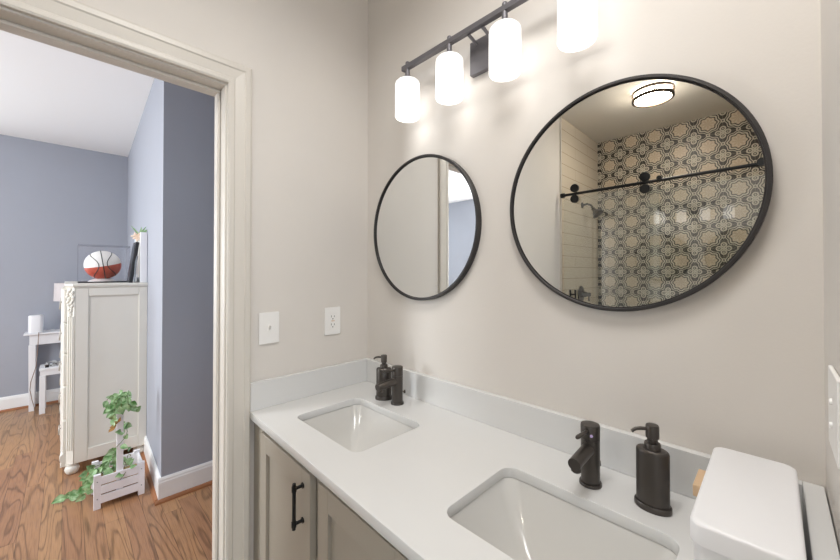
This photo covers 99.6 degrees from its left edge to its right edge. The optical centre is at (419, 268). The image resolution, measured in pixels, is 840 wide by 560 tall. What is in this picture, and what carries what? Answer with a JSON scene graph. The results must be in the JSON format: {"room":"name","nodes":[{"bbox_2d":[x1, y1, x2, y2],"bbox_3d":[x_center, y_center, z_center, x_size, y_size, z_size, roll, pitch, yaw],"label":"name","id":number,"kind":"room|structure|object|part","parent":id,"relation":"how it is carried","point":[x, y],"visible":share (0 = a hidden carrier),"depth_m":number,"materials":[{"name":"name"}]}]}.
{"room":"bathroom","nodes":[
{"label":"bathroom","id":0,"kind":"room"},
{"bbox_2d":[0,134,127,396],"bbox_3d":[-4.043,0.046,3.719,6.650,2.755,0.100,1,-1,-45],"label":"wall","id":1,"kind":"structure","parent":0,"point":[55,198],"depth_m":3.74,"materials":[{"name":"blue paint"}]},
{"bbox_2d":[0,400,57,412],"bbox_3d":[-4.878,1.404,2.766,3.941,0.020,0.019,1,-1,-45],"label":"trim","id":2,"kind":"structure","parent":1,"relation":"attached to","point":[55,401],"depth_m":3.60,"materials":[{"name":"brown wood"}]},
{"bbox_2d":[0,388,59,409],"bbox_3d":[-4.883,1.343,2.785,3.960,0.142,0.015,1,-1,-45],"label":"baseboard","id":3,"kind":"structure","parent":1,"relation":"attached to","point":[14,401],"depth_m":3.61,"materials":[{"name":"white wood"}]},
{"bbox_2d":[0,30,153,156],"bbox_3d":[-2.636,-1.386,2.326,6.650,0.080,4.080,1,-1,-45],"label":"ceiling","id":4,"kind":"structure","parent":0,"point":[49,94],"depth_m":2.80,"materials":[{"name":"white paint"}]},
{"bbox_2d":[0,402,211,559],"bbox_3d":[-2.636,1.449,2.297,6.650,0.080,4.080,1,-1,-45],"label":"floor","id":5,"kind":"structure","parent":0,"point":[130,526],"depth_m":2.04,"materials":[{"name":"brown wood"}]},
{"bbox_2d":[23,329,60,411],"bbox_3d":[-3.687,1.036,3.814,0.758,0.774,0.215,1,-1,-45],"label":"desk","id":6,"kind":"object","parent":5,"relation":"on","point":[51,336],"visible":0.45,"depth_m":3.54,"materials":[{"name":"white paint"}]},
{"bbox_3d":[-3.870,1.093,3.542,0.050,0.656,0.050,1,-1,-45],"label":"leg","id":7,"kind":"part","parent":6,"relation":"part of","materials":[{"name":"white paint"}]},
{"bbox_3d":[-3.969,1.094,3.641,0.050,0.656,0.050,1,-1,-45],"label":"leg","id":8,"kind":"part","parent":6,"relation":"part of","materials":[{"name":"white paint"}]},
{"bbox_2d":[30,332,50,415],"bbox_3d":[-3.708,1.029,3.462,0.317,0.780,0.078,0,-1,28],"label":"cord","id":9,"kind":"object","parent":6,"relation":"hanging from","point":[38,332],"visible":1,"depth_m":3.51,"materials":[{"name":"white plastic"}]},
{"bbox_2d":[28,315,55,332],"bbox_3d":[-3.834,0.559,3.626,0.221,0.175,0.110,1,-1,-45],"label":"speaker","id":10,"kind":"object","parent":6,"relation":"on","point":[35,322],"visible":1,"depth_m":3.55},
{"bbox_2d":[53,283,63,300],"bbox_3d":[-3.711,0.401,3.765,0.244,0.494,0.244,1,-1,-45],"label":"table lamp","id":11,"kind":"object","parent":6,"relation":"on","point":[57,286],"visible":0.15,"depth_m":3.65,"materials":[{"name":"white paint"}]},
{"bbox_2d":[39,363,60,414],"bbox_3d":[-3.690,1.200,3.615,0.250,0.444,0.230,1,-1,-45],"label":"stool","id":12,"kind":"object","parent":5,"relation":"on","point":[53,369],"visible":0.46,"depth_m":3.47,"materials":[{"name":"white paint"}]},
{"bbox_3d":[-3.697,1.236,3.478,0.042,0.369,0.042,1,-1,-45],"label":"leg","id":13,"kind":"part","parent":12,"relation":"part of","materials":[{"name":"white paint"}]},
{"bbox_3d":[-3.690,0.991,3.617,0.250,0.028,0.230,1,-1,-45],"label":"seat","id":14,"kind":"part","parent":12,"relation":"part of","materials":[{"name":"white paint"}]},
{"bbox_2d":[44,360,60,367],"bbox_3d":[-3.674,0.960,3.605,0.195,0.038,0.165,1,-1,-45],"label":"cable bundle","id":15,"kind":"object","parent":12,"relation":"on","point":[53,361],"visible":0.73,"depth_m":3.57,"materials":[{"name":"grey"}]},
{"bbox_2d":[58,281,147,474],"bbox_3d":[-2.599,0.762,2.896,0.484,1.304,1.021,1,-1,-45],"label":"dresser","id":16,"kind":"object","parent":5,"relation":"on","point":[103,333],"visible":0.94,"depth_m":2.53,"materials":[{"name":"paint"}]},
{"bbox_3d":[-2.745,1.153,2.734,0.036,0.220,0.893,1,-1,-45],"label":"drawer","id":17,"kind":"part","parent":16,"relation":"part of","materials":[{"name":"paint"}]},
{"bbox_3d":[-2.745,0.698,2.739,0.036,0.210,0.893,1,-1,-45],"label":"drawer","id":18,"kind":"part","parent":16,"relation":"part of","materials":[{"name":"paint"}]},
{"bbox_3d":[-2.745,0.923,2.736,0.036,0.220,0.893,1,-1,-45],"label":"drawer","id":19,"kind":"part","parent":16,"relation":"part of","materials":[{"name":"paint"}]},
{"bbox_3d":[-2.745,0.483,2.741,0.036,0.200,0.893,1,-1,-45],"label":"drawer","id":20,"kind":"part","parent":16,"relation":"part of","materials":[{"name":"paint"}]},
{"bbox_3d":[-2.745,0.262,2.743,0.036,0.222,0.893,1,-1,-45],"label":"drawer","id":21,"kind":"part","parent":16,"relation":"part of","materials":[{"name":"paint"}]},
{"bbox_3d":[-2.388,0.735,2.429,0.048,1.200,0.009,0,-1,-2],"label":"corner post","id":22,"kind":"part","parent":16,"relation":"part of","materials":[{"name":"paint"}]},
{"bbox_2d":[77,244,129,282],"bbox_3d":[-2.490,-0.034,2.798,0.296,0.286,0.300,1,-1,-45],"label":"display case","id":23,"kind":"object","parent":16,"relation":"on","point":[108,280],"visible":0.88,"depth_m":2.77,"materials":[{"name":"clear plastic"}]},
{"bbox_2d":[84,251,120,278],"bbox_3d":[-2.494,-0.027,2.794,0.223,0.226,0.228,1,-1,-45],"label":"basketball","id":24,"kind":"object","parent":23,"relation":"in","point":[99,264],"visible":0.95,"depth_m":2.73,"materials":[{"name":"white"}]},
{"bbox_3d":[-2.493,0.017,2.795,0.221,0.136,0.222,1,-1,-45],"label":"panel","id":25,"kind":"part","parent":24,"relation":"part of","materials":[{"name":"red"}]},
{"bbox_3d":[-2.494,-0.070,2.794,0.221,0.136,0.222,1,-1,-45],"label":"panel","id":26,"kind":"part","parent":24,"relation":"part of","materials":[{"name":"white"}]},
{"bbox_2d":[127,242,138,282],"bbox_3d":[-2.211,-0.045,2.738,0.060,0.311,0.163,1,-1,-45],"label":"picture frame","id":27,"kind":"object","parent":16,"relation":"on","point":[133,260],"visible":1,"depth_m":2.69,"materials":[{"name":"black plastic"}]},
{"bbox_2d":[127,244,134,279],"bbox_3d":[-2.223,-0.049,2.734,0.037,0.275,0.128,1,-1,-45],"label":"picture","id":28,"kind":"object","parent":27,"relation":"attached to","point":[131,272],"depth_m":2.69},
{"bbox_3d":[-2.151,0.004,2.690,0.025,0.193,0.010,1,-1,-45],"label":"easel arm","id":29,"kind":"part","parent":27,"relation":"part of","materials":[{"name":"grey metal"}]},
{"bbox_2d":[131,226,146,241],"bbox_3d":[-2.156,-0.267,2.738,0.120,0.126,0.022,1,-1,-45],"label":"flower sprig","id":30,"kind":"object","parent":27,"relation":"on","point":[136,237],"visible":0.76,"depth_m":2.72,"materials":[{"name":"green plant"}]},
{"bbox_2d":[135,232,146,282],"bbox_3d":[-2.226,-0.083,2.829,0.042,0.385,0.330,1,-1,-45],"label":"framed board","id":31,"kind":"object","parent":16,"relation":"on","point":[141,267],"visible":0.78,"depth_m":2.72,"materials":[{"name":"white paint"}]},
{"bbox_3d":[-2.219,-0.083,2.836,0.020,0.305,0.250,1,-1,-45],"label":"panel","id":32,"kind":"part","parent":31,"relation":"part of","materials":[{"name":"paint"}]},
{"bbox_2d":[91,414,144,510],"bbox_3d":[-1.888,1.119,2.223,0.236,0.578,0.233,1,-1,-45],"label":"crate","id":33,"kind":"object","parent":5,"relation":"on","point":[98,488],"visible":0.87,"depth_m":2.15,"materials":[{"name":"paint"}]},
{"bbox_3d":[-2.033,1.308,2.222,0.032,0.200,0.022,1,-1,-45],"label":"post","id":34,"kind":"part","parent":33,"relation":"part of","materials":[{"name":"paint"}]},
{"bbox_2d":[51,390,140,503],"bbox_3d":[-1.949,1.073,2.147,0.395,0.671,0.351,1,-1,-45],"label":"ivy plant","id":35,"kind":"object","parent":33,"relation":"in","point":[119,404],"visible":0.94,"depth_m":2.13,"materials":[{"name":"green plant"}]},
{"bbox_3d":[-1.960,1.073,2.190,0.415,0.622,0.163,0,-1,6],"label":"stem","id":36,"kind":"part","parent":35,"relation":"part of","materials":[{"name":"green"}]},
{"bbox_3d":[-1.887,1.307,2.077,0.032,0.200,0.022,1,-1,-45],"label":"post","id":37,"kind":"part","parent":33,"relation":"part of","materials":[{"name":"paint"}]},
{"bbox_3d":[-1.888,1.310,2.366,0.032,0.200,0.022,1,-1,-45],"label":"post","id":38,"kind":"part","parent":33,"relation":"part of","materials":[{"name":"paint"}]},
{"bbox_3d":[-1.743,1.308,2.221,0.032,0.200,0.022,1,-1,-45],"label":"post","id":39,"kind":"part","parent":33,"relation":"part of","materials":[{"name":"paint"}]},
{"bbox_2d":[127,78,214,476],"bbox_3d":[-1.648,0.049,4.063,2.574,2.755,2.800,1,-1,-45],"label":"wall","id":40,"kind":"structure","parent":0,"point":[171,155],"depth_m":2.28,"materials":[{"name":"blue paint"}]},
{"bbox_2d":[140,451,157,501],"bbox_3d":[-2.528,1.407,3.147,0.019,0.020,2.767,1,-1,-43],"label":"trim","id":41,"kind":"structure","parent":40,"relation":"attached to","point":[148,475],"depth_m":2.34,"materials":[{"name":"brown wood"}]},
{"bbox_2d":[143,436,160,497],"bbox_3d":[-2.522,1.347,3.166,0.015,0.142,2.786,1,-1,-43],"label":"baseboard","id":42,"kind":"structure","parent":40,"relation":"attached to","point":[152,466],"depth_m":2.37,"materials":[{"name":"white wood"}]},
{"bbox_2d":[154,480,211,505],"bbox_3d":[-0.652,1.406,3.030,2.608,0.020,0.019,1,-1,-45],"label":"trim","id":43,"kind":"structure","parent":40,"relation":"attached to","point":[174,496],"depth_m":2.20,"materials":[{"name":"brown wood"}]},
{"bbox_2d":[158,460,212,499],"bbox_3d":[-0.658,1.346,3.050,2.589,0.142,0.015,1,-1,-45],"label":"baseboard","id":44,"kind":"structure","parent":40,"relation":"attached to","point":[174,483],"depth_m":2.23,"materials":[{"name":"white wood"}]},
{"bbox_2d":[76,0,367,559],"bbox_3d":[-1.338,0.015,0.598,3.235,2.755,0.060,1,-1,-45],"label":"wall","id":45,"kind":"structure","parent":0,"point":[307,59],"depth_m":1.41,"materials":[{"name":"beige paint"}]},
{"bbox_2d":[0,0,251,559],"bbox_3d":[-0.881,0.339,0.995,0.775,2.114,0.020,1,-1,-45],"label":"trim","id":46,"kind":"structure","parent":45,"relation":"attached to","point":[73,15],"depth_m":1.23,"materials":[{"name":"grey wood"}]},
{"bbox_2d":[259,311,278,344],"bbox_3d":[-0.558,0.221,1.320,0.075,0.116,0.018,1,-1,-45],"label":"light switch","id":47,"kind":"object","parent":45,"relation":"attached to","point":[268,321],"visible":1,"depth_m":1.32,"materials":[{"name":"white plastic"}]},
{"bbox_2d":[250,358,369,411],"bbox_3d":[-0.421,0.460,1.452,0.524,0.100,0.020,1,-1,-45],"label":"backsplash","id":48,"kind":"structure","parent":45,"relation":"attached to","point":[269,392],"depth_m":1.41,"materials":[{"name":"stone"}]},
{"bbox_2d":[324,307,339,334],"bbox_3d":[-0.372,0.223,1.512,0.075,0.116,0.008,1,-1,-45],"label":"power outlet","id":49,"kind":"object","parent":45,"relation":"attached to","point":[331,314],"visible":1,"depth_m":1.51,"materials":[{"name":"white plastic"}]},
{"bbox_2d":[329,313,335,328],"bbox_3d":[-0.370,0.223,1.511,0.033,0.067,0.002,1,-1,-45],"label":"receptacle","id":50,"kind":"object","parent":49,"relation":"attached to","point":[332,316],"depth_m":1.51,"materials":[{"name":"white plastic"}]},
{"bbox_2d":[368,0,825,491],"bbox_3d":[0.641,0.017,0.837,0.100,2.755,2.400,1,-1,-45],"label":"wall","id":51,"kind":"structure","parent":0,"point":[737,363],"depth_m":0.89,"materials":[{"name":"beige paint"}]},
{"bbox_2d":[374,154,481,300],"bbox_3d":[0.001,-0.157,1.390,0.025,0.563,0.563,1,-1,-45],"label":"round mirror","id":52,"kind":"object","parent":51,"relation":"attached to","point":[428,220],"visible":1,"depth_m":1.35,"materials":[{"name":"clear mirror"}]},
{"bbox_2d":[395,0,597,122],"bbox_3d":[0.185,-0.688,1.149,0.113,0.219,0.735,1,-1,-45],"label":"vanity light","id":53,"kind":"object","parent":51,"relation":"attached to","point":[498,52],"visible":1,"depth_m":1.08,"materials":[{"name":"white glass"}]},
{"bbox_3d":[-0.048,-0.650,1.368,0.095,0.146,0.095,1,-1,-45],"label":"lamp shade","id":54,"kind":"part","parent":53,"relation":"part of","materials":[{"name":"white glass"}]},
{"bbox_3d":[0.101,-0.651,1.219,0.095,0.146,0.095,1,-1,-45],"label":"lamp shade","id":55,"kind":"part","parent":53,"relation":"part of","materials":[{"name":"white glass"}]},
{"bbox_3d":[0.175,-0.758,1.178,0.048,0.022,0.011,1,-1,-45],"label":"arm","id":56,"kind":"part","parent":53,"relation":"part of","materials":[{"name":"grey metal"}]},
{"bbox_3d":[0.213,-0.759,1.140,0.048,0.022,0.011,1,-1,-45],"label":"arm","id":57,"kind":"part","parent":53,"relation":"part of","materials":[{"name":"grey metal"}]},
{"bbox_3d":[0.255,-0.653,1.065,0.095,0.146,0.095,1,-1,-45],"label":"lamp shade","id":58,"kind":"part","parent":53,"relation":"part of","materials":[{"name":"white glass"}]},
{"bbox_3d":[0.404,-0.654,0.915,0.095,0.146,0.095,1,-1,-45],"label":"lamp shade","id":59,"kind":"part","parent":53,"relation":"part of","materials":[{"name":"white glass"}]},
{"bbox_2d":[367,359,802,519],"bbox_3d":[0.242,0.457,1.145,0.020,0.100,1.350,1,-1,-45],"label":"backsplash","id":60,"kind":"structure","parent":51,"relation":"attached to","point":[557,430],"depth_m":1.02,"materials":[{"name":"stone"}]},
{"bbox_2d":[510,74,772,311],"bbox_3d":[0.489,-0.181,0.901,0.025,0.577,0.577,1,-1,-45],"label":"round mirror","id":61,"kind":"object","parent":51,"relation":"attached to","point":[642,192],"visible":1,"depth_m":0.85,"materials":[{"name":"clear mirror"}]},
{"bbox_2d":[820,0,839,553],"bbox_3d":[0.507,0.012,0.348,0.780,2.755,0.098,1,-1,-45],"label":"wall","id":62,"kind":"structure","parent":0,"point":[830,9],"depth_m":0.56,"materials":[{"name":"beige paint"}]},
{"bbox_2d":[802,481,839,559],"bbox_3d":[0.551,0.451,0.479,0.524,0.100,0.028,1,-1,-45],"label":"backsplash","id":63,"kind":"structure","parent":62,"relation":"attached to","point":[819,534],"depth_m":0.56,"materials":[{"name":"stone"}]},
{"bbox_2d":[828,365,839,468],"bbox_3d":[0.598,0.209,0.514,0.117,0.118,0.009,1,-1,-45],"label":"wall plate","id":64,"kind":"object","parent":62,"relation":"attached to","point":[833,377],"visible":1,"depth_m":0.50,"materials":[{"name":"white plastic"}]},
{"bbox_3d":[-0.510,1.424,-0.243,3.235,0.080,2.520,1,-1,-45],"label":"floor","id":65,"kind":"structure","parent":0,"visible":0},
{"bbox_2d":[253,423,408,559],"bbox_3d":[0.042,0.963,0.937,0.554,0.864,1.384,1,-1,-44],"label":"vanity cabinet","id":66,"kind":"object","parent":65,"relation":"on","point":[297,517],"visible":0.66,"depth_m":0.96,"materials":[{"name":"grey wood"}]},
{"bbox_3d":[-0.114,0.903,0.787,0.018,0.746,1.384,1,-1,-44],"label":"frame","id":67,"kind":"part","parent":66,"relation":"part of","materials":[{"name":"beige wood"}]},
{"bbox_3d":[-0.403,0.908,1.060,0.019,0.728,0.350,1,-1,-44],"label":"door","id":68,"kind":"part","parent":66,"relation":"part of","materials":[{"name":"beige wood"}]},
{"bbox_3d":[-0.328,0.632,0.948,0.031,0.121,0.016,1,-1,-44],"label":"door handle","id":69,"kind":"part","parent":66,"relation":"part of","materials":[{"name":"black metal"}]},
{"bbox_3d":[-0.130,0.905,0.776,0.019,0.728,0.350,1,-1,-44],"label":"door","id":70,"kind":"part","parent":66,"relation":"part of","materials":[{"name":"beige wood"}]},
{"bbox_2d":[250,358,839,559],"bbox_3d":[0.052,0.468,0.949,0.565,0.125,1.398,1,-1,-45],"label":"countertop","id":71,"kind":"structure","parent":66,"relation":"on","point":[463,440],"depth_m":0.91,"materials":[{"name":"stone"}]},
{"bbox_2d":[303,405,413,451],"bbox_3d":[-0.211,0.603,1.186,0.312,0.139,0.413,1,-1,-45],"label":"undermount sink","id":72,"kind":"object","parent":71,"relation":"in","point":[357,428],"visible":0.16,"depth_m":1.30,"materials":[{"name":"grey ceramic"}]},
{"bbox_2d":[373,354,391,400],"bbox_3d":[-0.143,0.424,1.393,0.058,0.172,0.064,1,-1,-45],"label":"soap dispenser","id":73,"kind":"object","parent":71,"relation":"on","point":[386,395],"visible":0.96,"depth_m":1.38,"materials":[{"name":"brown metal"}]},
{"bbox_2d":[376,367,391,396],"bbox_3d":[-0.141,0.443,1.391,0.051,0.109,0.051,1,-1,-45],"label":"bottle","id":74,"kind":"object","parent":73,"relation":"on","point":[380,377],"depth_m":1.38,"materials":[{"name":"brown metal"}]},
{"bbox_2d":[375,365,405,405],"bbox_3d":[-0.108,0.439,1.318,0.128,0.140,0.049,1,-1,-45],"label":"faucet","id":75,"kind":"object","parent":71,"relation":"on","point":[396,382],"visible":1,"depth_m":1.32,"materials":[{"name":"brown metal"}]},
{"bbox_3d":[-0.123,0.428,1.304,0.087,0.038,0.028,1,-1,-45],"label":"spout","id":76,"kind":"part","parent":75,"relation":"part of","materials":[{"name":"brown metal"}]},
{"bbox_3d":[-0.117,0.379,1.310,0.068,0.015,0.010,1,-1,-45],"label":"lever","id":77,"kind":"part","parent":75,"relation":"part of","materials":[{"name":"brown metal"}]},
{"bbox_2d":[450,477,676,559],"bbox_3d":[0.264,0.599,0.693,0.306,0.139,0.416,1,-1,-45],"label":"undermount sink","id":78,"kind":"object","parent":71,"relation":"in","point":[523,521],"visible":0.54,"depth_m":0.79,"materials":[{"name":"grey ceramic"}]},
{"bbox_2d":[568,420,601,489],"bbox_3d":[0.377,0.434,0.811,0.128,0.140,0.049,1,-1,-45],"label":"faucet","id":79,"kind":"object","parent":71,"relation":"on","point":[586,461],"visible":1,"depth_m":0.81,"materials":[{"name":"brown metal"}]},
{"bbox_3d":[0.362,0.423,0.796,0.087,0.038,0.028,1,-1,-45],"label":"spout","id":80,"kind":"part","parent":79,"relation":"part of","materials":[{"name":"brown metal"}]},
{"bbox_3d":[0.367,0.374,0.802,0.068,0.015,0.010,1,-1,-45],"label":"lever","id":81,"kind":"part","parent":79,"relation":"part of","materials":[{"name":"brown metal"}]},
{"bbox_2d":[631,422,672,516],"bbox_3d":[0.489,0.416,0.748,0.052,0.175,0.069,1,-1,-45],"label":"soap dispenser","id":82,"kind":"object","parent":71,"relation":"on","point":[652,495],"visible":1,"depth_m":0.73,"materials":[{"name":"brown metal"}]},
{"bbox_2d":[636,443,669,509],"bbox_3d":[0.490,0.435,0.748,0.042,0.111,0.061,1,-1,-45],"label":"bottle","id":83,"kind":"object","parent":82,"relation":"on","point":[652,461],"depth_m":0.73,"materials":[{"name":"brown metal"}]},
{"bbox_2d":[690,447,806,559],"bbox_3d":[0.527,0.430,0.584,0.312,0.142,0.136,1,-1,-45],"label":"storage box","id":84,"kind":"object","parent":71,"relation":"on","point":[747,506],"visible":1,"depth_m":0.52,"materials":[{"name":"white plastic"}]},
{"bbox_3d":[0.538,0.409,0.674,0.074,0.022,0.024,1,-1,-45],"label":"handle","id":85,"kind":"part","parent":84,"relation":"part of","materials":[{"name":"brown wood"}]},
{"bbox_3d":[-1.173,0.017,0.848,6.650,2.755,0.060,1,-1,-45],"label":"wall","id":86,"kind":"structure","parent":0,"visible":0},
{"bbox_2d":[0,6,226,559],"bbox_3d":[-0.931,0.371,1.044,0.646,2.050,0.120,1,-1,-45],"label":"trim","id":87,"kind":"structure","parent":86,"relation":"attached to","point":[6,14],"depth_m":1.22,"materials":[{"name":"grey wood"}]}
]}

